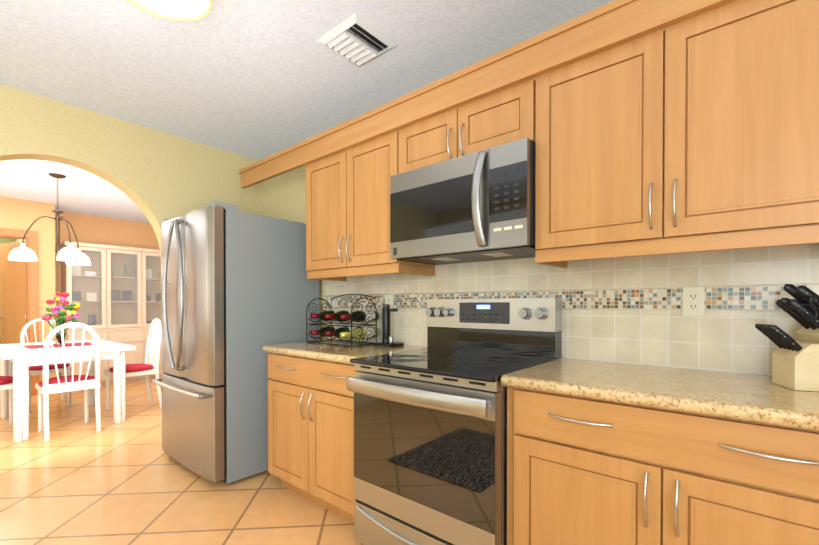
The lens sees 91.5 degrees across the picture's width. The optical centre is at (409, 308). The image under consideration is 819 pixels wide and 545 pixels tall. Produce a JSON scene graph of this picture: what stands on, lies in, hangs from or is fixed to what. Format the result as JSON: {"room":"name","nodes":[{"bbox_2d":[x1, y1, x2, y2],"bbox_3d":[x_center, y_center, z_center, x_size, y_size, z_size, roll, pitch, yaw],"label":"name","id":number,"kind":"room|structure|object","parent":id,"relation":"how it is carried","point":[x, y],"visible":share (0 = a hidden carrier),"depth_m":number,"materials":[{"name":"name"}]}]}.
{"room":"kitchen","nodes":[
{"label":"kitchen","id":0,"kind":"room"},
{"bbox_2d":[0,237,13,343],"bbox_3d":[-7.294,-0.149,7.053,0.120,2.520,4.600,0,1,40],"label":"wall","id":1,"kind":"structure","parent":0,"point":[6,240],"depth_m":7.09,"materials":[{"name":"paint"}]},
{"bbox_2d":[0,196,55,380],"bbox_3d":[-5.765,-0.128,4.473,0.450,2.520,2.645,0,1,40],"label":"wall","id":2,"kind":"structure","parent":0,"point":[19,214],"depth_m":5.23,"materials":[{"name":"yellow paint"}]},
{"bbox_2d":[0,240,26,343],"bbox_3d":[-5.409,0.111,5.400,0.853,2.012,0.306,0,1,40],"label":"door leaf","id":3,"kind":"structure","parent":2,"relation":"in","point":[13,318],"depth_m":5.43,"materials":[{"name":"brown wood"}]},
{"bbox_2d":[0,228,39,395],"bbox_3d":[-5.232,0.064,4.833,0.139,2.130,1.080,0,1,40],"label":"door frame","id":4,"kind":"structure","parent":2,"relation":"attached to","point":[32,281],"depth_m":5.15,"materials":[{"name":"brown wood"}]},
{"bbox_2d":[55,211,159,376],"bbox_3d":[-4.533,-0.143,6.366,0.120,2.520,2.075,0,1,40],"label":"wall","id":5,"kind":"structure","parent":0,"point":[92,229],"depth_m":6.08,"materials":[{"name":"orange paint"}]},
{"bbox_2d":[0,84,260,377],"bbox_3d":[-2.611,-0.111,2.425,0.150,2.520,3.600,0,1,40],"label":"wall","id":6,"kind":"structure","parent":0,"point":[156,177],"depth_m":2.96,"materials":[{"name":"yellow paint"}]},
{"bbox_2d":[0,380,362,544],"bbox_3d":[-1.346,1.183,2.018,9.720,0.060,4.600,0,1,40],"label":"floor","id":7,"kind":"structure","parent":0,"point":[76,479],"depth_m":2.45,"materials":[{"name":"tile"}]},
{"bbox_2d":[0,376,12,424],"bbox_3d":[-3.920,0.631,3.647,0.409,1.021,0.478,0,1,40],"label":"chair","id":8,"kind":"object","parent":7,"relation":"on","point":[6,382],"visible":0.44,"depth_m":3.74,"materials":[{"name":"beige paint"}]},
{"bbox_2d":[20,318,71,411],"bbox_3d":[-4.221,0.623,4.636,0.478,1.021,0.409,0,1,40],"label":"chair","id":9,"kind":"object","parent":7,"relation":"on","point":[36,370],"visible":0.38,"depth_m":4.62,"materials":[{"name":"beige paint"}]},
{"bbox_2d":[0,339,135,442],"bbox_3d":[-3.547,0.756,4.065,1.330,0.760,0.940,0,1,40],"label":"dining table","id":10,"kind":"object","parent":7,"relation":"on","point":[17,360],"visible":0.81,"depth_m":3.78,"materials":[{"name":"beige paint"}]},
{"bbox_2d":[24,342,95,348],"bbox_3d":[-3.559,0.373,4.071,0.440,0.003,0.520,0,1,40],"label":"table runner","id":11,"kind":"object","parent":10,"relation":"on","point":[54,345],"visible":0.64,"depth_m":4.03,"materials":[{"name":"red fabric"}]},
{"bbox_2d":[41,292,79,344],"bbox_3d":[-3.553,0.101,4.068,0.285,0.540,0.297,0,1,40],"label":"flower vase","id":12,"kind":"object","parent":11,"relation":"on","point":[62,306],"visible":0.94,"depth_m":4.04,"materials":[{"name":"clear glass"}]},
{"bbox_2d":[35,322,101,441],"bbox_3d":[-3.159,0.630,3.695,0.478,1.021,0.409,0,1,40],"label":"chair","id":13,"kind":"object","parent":7,"relation":"on","point":[46,386],"visible":1,"depth_m":3.59,"materials":[{"name":"beige paint"}]},
{"bbox_2d":[60,241,160,385],"bbox_3d":[-4.240,0.093,6.254,0.470,2.050,1.820,0,1,40],"label":"hutch","id":14,"kind":"object","parent":7,"relation":"on","point":[114,292],"visible":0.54,"depth_m":5.99,"materials":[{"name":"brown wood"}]},
{"bbox_2d":[104,318,161,409],"bbox_3d":[-3.097,0.624,4.494,0.409,1.021,0.478,0,1,40],"label":"chair","id":15,"kind":"object","parent":7,"relation":"on","point":[152,359],"visible":0.85,"depth_m":4.52,"materials":[{"name":"beige paint"}]},
{"bbox_2d":[152,201,319,483],"bbox_3d":[-1.339,0.234,3.054,0.920,1.820,0.899,0,1,40],"label":"fridge","id":16,"kind":"object","parent":7,"relation":"on","point":[239,290],"visible":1,"depth_m":2.67,"materials":[{"name":"grey metal"}]},
{"bbox_2d":[262,339,426,522],"bbox_3d":[-0.384,0.691,2.472,0.878,0.916,0.652,0,1,40],"label":"base cabinet","id":17,"kind":"object","parent":7,"relation":"on","point":[310,427],"visible":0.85,"depth_m":2.23,"materials":[{"name":"brown wood"}]},
{"bbox_2d":[306,294,378,346],"bbox_3d":[-0.442,0.065,2.680,0.467,0.334,0.301,0,1,40],"label":"wine rack","id":18,"kind":"object","parent":17,"relation":"on","point":[351,331],"visible":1,"depth_m":2.61,"materials":[{"name":"black metal"}]},
{"bbox_2d":[374,304,403,346],"bbox_3d":[-0.131,0.103,2.498,0.150,0.260,0.120,0,1,40],"label":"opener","id":19,"kind":"object","parent":17,"relation":"on","point":[387,340],"visible":1,"depth_m":2.50,"materials":[{"name":"black plastic"}]},
{"bbox_2d":[346,298,561,544],"bbox_3d":[0.209,0.551,1.897,0.758,1.205,0.739,0,1,40],"label":"stove","id":20,"kind":"object","parent":7,"relation":"on","point":[430,444],"visible":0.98,"depth_m":1.71,"materials":[{"name":"silver metal"}]},
{"bbox_2d":[507,390,818,544],"bbox_3d":[0.913,0.721,1.394,0.954,0.875,0.618,0,1,40],"label":"base cabinet","id":21,"kind":"object","parent":7,"relation":"on","point":[605,453],"depth_m":1.16,"materials":[{"name":"brown wood"}]},
{"bbox_2d":[501,358,818,433],"bbox_3d":[1.655,0.269,0.737,2.936,0.042,0.638,0,1,40],"label":"countertop","id":22,"kind":"structure","parent":21,"relation":"on","point":[751,399],"depth_m":1.22,"materials":[{"name":"beige stone"}]},
{"bbox_2d":[755,284,818,391],"bbox_3d":[1.319,0.082,1.196,0.427,0.322,0.125,0,1,18],"label":"knife block","id":23,"kind":"object","parent":22,"relation":"on","point":[795,365],"visible":1,"depth_m":1.21,"materials":[{"name":"brown wood"}]},
{"bbox_2d":[0,0,613,222],"bbox_3d":[-2.444,-1.405,2.928,12.600,0.060,4.600,0,1,40],"label":"ceiling","id":24,"kind":"structure","parent":0,"point":[259,80],"depth_m":2.23,"materials":[{"name":"white paint"}]},
{"bbox_2d":[8,173,90,265],"bbox_3d":[-3.638,-0.934,4.090,0.657,0.899,0.668,0,1,40],"label":"pendant chandelier","id":25,"kind":"object","parent":24,"relation":"hanging from","point":[70,255],"visible":1,"depth_m":4.02,"materials":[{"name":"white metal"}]},
{"bbox_2d":[126,0,211,21],"bbox_3d":[-0.956,-1.293,1.522,0.364,0.139,0.364,0,1,40],"label":"ceiling light","id":26,"kind":"object","parent":24,"relation":"attached to","point":[184,10],"visible":1,"depth_m":1.67,"materials":[{"name":"white glass"}]},
{"bbox_2d":[316,13,398,66],"bbox_3d":[-0.265,-1.355,2.050,0.300,0.023,0.300,0,1,40],"label":"ceiling vent","id":27,"kind":"object","parent":24,"relation":"in","point":[357,39],"visible":1,"depth_m":2.02,"materials":[{"name":"white metal"}]},
{"bbox_2d":[261,1,771,375],"bbox_3d":[0.887,-0.106,1.895,6.170,2.520,0.120,0,1,40],"label":"wall","id":28,"kind":"structure","parent":0,"point":[283,196],"depth_m":3.44,"materials":[{"name":"yellow paint"}]},
{"bbox_2d":[302,108,434,275],"bbox_3d":[-0.274,-0.668,2.560,0.837,0.833,0.341,0,1,40],"label":"upper cabinet","id":29,"kind":"object","parent":28,"relation":"attached to","point":[348,192],"depth_m":2.39,"materials":[{"name":"brown wood"}]},
{"bbox_2d":[390,40,537,179],"bbox_3d":[0.328,-0.893,2.026,0.762,0.375,0.375,0,1,40],"label":"upper cabinet","id":30,"kind":"object","parent":28,"relation":"attached to","point":[507,115],"depth_m":1.86,"materials":[{"name":"brown wood"}]},
{"bbox_2d":[390,137,536,264],"bbox_3d":[0.301,-0.479,1.997,0.759,0.441,0.458,0,1,40],"label":"microwave","id":31,"kind":"object","parent":30,"relation":"attached to","point":[478,206],"visible":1,"depth_m":1.82,"materials":[{"name":"grey metal"}]},
{"bbox_2d":[325,243,818,374],"bbox_3d":[1.153,-0.026,1.584,4.760,0.535,0.011,0,1,40],"label":"tile backsplash","id":32,"kind":"structure","parent":28,"relation":"attached to","point":[624,310],"depth_m":1.72,"materials":[{"name":"tile"}]},
{"bbox_2d":[385,294,393,311],"bbox_3d":[-0.134,-0.038,2.663,0.072,0.116,0.008,0,1,40],"label":"electrical outlet","id":33,"kind":"object","parent":32,"relation":"attached to","point":[389,298],"visible":0.75,"depth_m":2.65,"materials":[{"name":"beige plastic"}]},
{"bbox_2d":[682,287,704,315],"bbox_3d":[1.132,-0.029,1.589,0.072,0.116,0.008,0,1,40],"label":"electrical outlet","id":34,"kind":"object","parent":32,"relation":"attached to","point":[693,303],"visible":1,"depth_m":1.59,"materials":[{"name":"beige plastic"}]},
{"bbox_2d":[534,0,818,259],"bbox_3d":[0.981,-0.659,1.496,0.915,0.833,0.341,0,1,40],"label":"upper cabinet","id":35,"kind":"object","parent":28,"relation":"attached to","point":[698,133],"depth_m":1.34,"materials":[{"name":"brown wood"}]}
]}

